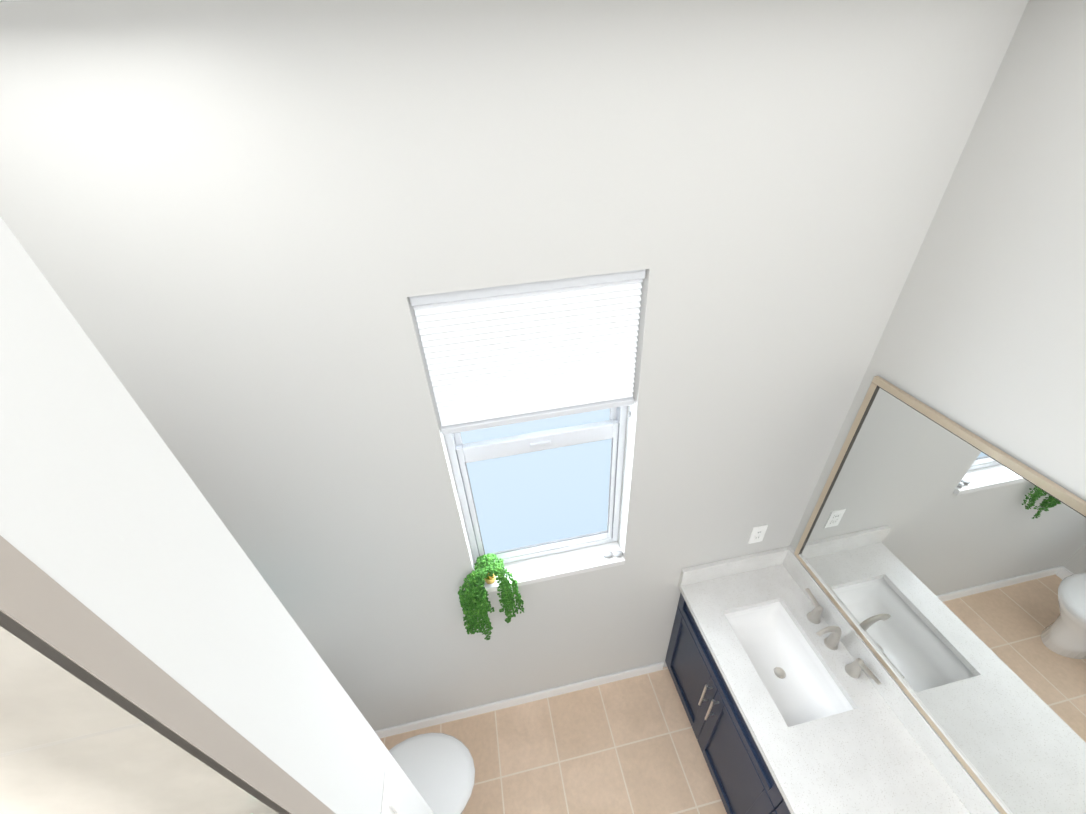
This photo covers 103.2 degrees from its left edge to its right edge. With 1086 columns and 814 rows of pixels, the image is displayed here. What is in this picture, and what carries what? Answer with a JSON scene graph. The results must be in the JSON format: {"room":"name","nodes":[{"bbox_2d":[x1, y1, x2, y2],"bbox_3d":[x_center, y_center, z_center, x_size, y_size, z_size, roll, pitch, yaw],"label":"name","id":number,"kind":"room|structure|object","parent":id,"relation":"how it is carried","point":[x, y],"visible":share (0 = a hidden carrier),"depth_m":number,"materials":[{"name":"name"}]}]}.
{"room":"bathroom","nodes":[
{"label":"bathroom","id":0,"kind":"room"},
{"bbox_2d":[0,216,433,813],"bbox_3d":[-0.645,1.012,0.938,0.680,3.030,0.180,-9,35,-7],"label":"wall","id":1,"kind":"structure","parent":0,"point":[108,516],"depth_m":0.40,"materials":[{"name":"grey paint"}]},
{"bbox_2d":[0,535,335,813],"bbox_3d":[-0.629,1.059,0.870,0.681,3.030,0.032,-9,35,-7],"label":"tiled wall","id":2,"kind":"structure","parent":1,"relation":"attached to","point":[98,715],"depth_m":0.38,"materials":[{"name":"beige"}]},
{"bbox_2d":[381,771,399,813],"bbox_3d":[-0.317,0.829,0.907,0.010,0.116,0.070,-9,35,-7],"label":"switch","id":3,"kind":"object","parent":1,"relation":"attached to","point":[391,798],"visible":1,"depth_m":0.89,"materials":[{"name":"white plastic"}]},
{"bbox_2d":[0,0,1028,730],"bbox_3d":[-0.034,0.416,1.729,2.460,3.030,0.150,-9,35,-7],"label":"wall","id":4,"kind":"structure","parent":0,"point":[244,230],"depth_m":1.05,"materials":[{"name":"grey paint"}]},
{"bbox_2d":[375,662,663,737],"bbox_3d":[-0.161,1.700,2.478,1.808,0.085,0.017,-9,35,-7],"label":"baseboard","id":5,"kind":"structure","parent":4,"relation":"attached to","point":[485,708],"depth_m":2.45,"materials":[{"name":"white"}]},
{"bbox_2d":[414,310,626,562],"bbox_3d":[-0.015,0.127,1.580,0.647,1.264,0.076,-9,35,-7],"label":"window unit","id":6,"kind":"structure","parent":4,"relation":"in","point":[536,488],"depth_m":1.68,"materials":[{"name":"white plastic"}]},
{"bbox_2d":[409,269,645,434],"bbox_3d":[-0.021,-0.139,1.306,0.639,0.511,0.054,-9,35,-7],"label":"window shade","id":7,"kind":"object","parent":6,"relation":"attached to","point":[509,354],"visible":0.94,"depth_m":1.27,"materials":[{"name":"white fabric"}]},
{"bbox_2d":[484,541,624,592],"bbox_3d":[0.035,0.702,1.887,0.646,0.033,0.106,-9,35,-7],"label":"window sill","id":8,"kind":"structure","parent":4,"relation":"attached to","point":[556,565],"depth_m":1.88,"materials":[{"name":"white stone"}]},
{"bbox_2d":[458,553,523,639],"bbox_3d":[-0.225,0.837,1.878,0.269,0.493,0.154,-9,35,-7],"label":"potted plant","id":9,"kind":"object","parent":8,"relation":"on","point":[475,604],"visible":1,"depth_m":1.78,"materials":[{"name":"green plant"}]},
{"bbox_2d":[602,550,622,557],"bbox_3d":[0.307,0.648,1.893,0.091,0.021,0.035,-2,35,2],"label":"pebbles","id":10,"kind":"object","parent":8,"relation":"on","point":[609,554],"visible":1,"depth_m":1.89,"materials":[{"name":"grey stone"}]},
{"bbox_2d":[678,547,788,584],"bbox_3d":[0.930,0.778,2.098,0.543,0.114,0.020,-9,35,-7],"label":"backsplash","id":11,"kind":"structure","parent":4,"relation":"attached to","point":[743,564],"depth_m":2.08,"materials":[{"name":"white stone"}]},
{"bbox_2d":[748,525,767,543],"bbox_3d":[0.998,0.593,1.995,0.072,0.116,0.008,-9,35,-7],"label":"duplex electrical outlet","id":12,"kind":"object","parent":4,"relation":"attached to","point":[757,533],"visible":1,"depth_m":1.99,"materials":[{"name":"white plastic"}]},
{"bbox_2d":[785,545,1000,813],"bbox_3d":[1.438,1.413,1.145,0.020,0.118,2.462,-9,35,-7],"label":"backsplash","id":13,"kind":"structure","parent":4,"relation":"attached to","point":[970,795],"depth_m":1.54,"materials":[{"name":"white stone"}]},
{"bbox_2d":[380,667,726,813],"bbox_3d":[0.372,2.471,1.458,2.560,0.060,3.030,-9,35,-7],"label":"floor","id":14,"kind":"structure","parent":0,"point":[628,746],"depth_m":2.30,"materials":[{"name":"tile"}]},
{"bbox_2d":[389,733,474,813],"bbox_3d":[-0.647,1.653,1.867,0.693,0.915,0.426,-9,35,-7],"label":"toilet","id":15,"kind":"object","parent":14,"relation":"on","point":[438,769],"visible":0.31,"depth_m":1.93,"materials":[{"name":"white ceramic"}]},
{"bbox_2d":[665,589,792,813],"bbox_3d":[1.189,1.884,1.411,0.582,0.868,2.456,-9,35,-7],"label":"bathroom vanity","id":16,"kind":"object","parent":14,"relation":"on","point":[742,779],"depth_m":1.97,"materials":[{"name":"blue paint"}]},
{"bbox_2d":[678,565,968,813],"bbox_3d":[1.176,1.515,1.153,0.563,0.031,2.462,-9,35,-7],"label":"countertop","id":17,"kind":"structure","parent":16,"relation":"on","point":[861,759],"depth_m":1.58,"materials":[{"name":"white stone"}]},
{"bbox_2d":[725,601,852,724],"bbox_3d":[1.020,1.124,1.865,0.343,0.155,0.508,-9,35,-7],"label":"sink","id":18,"kind":"object","parent":17,"relation":"in","point":[801,686],"depth_m":1.91,"materials":[{"name":"white ceramic"}]},
{"bbox_2d":[801,585,884,688],"bbox_3d":[1.185,0.952,1.785,0.149,0.162,0.404,-9,35,-7],"label":"faucet","id":19,"kind":"object","parent":17,"relation":"on","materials":[{"name":"silver metal"}]},
{"bbox_2d":[790,0,1085,813],"bbox_3d":[1.486,1.024,0.725,0.120,3.030,3.030,-9,35,-7],"label":"wall","id":20,"kind":"structure","parent":0,"point":[941,557],"depth_m":1.19,"materials":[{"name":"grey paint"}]}
]}

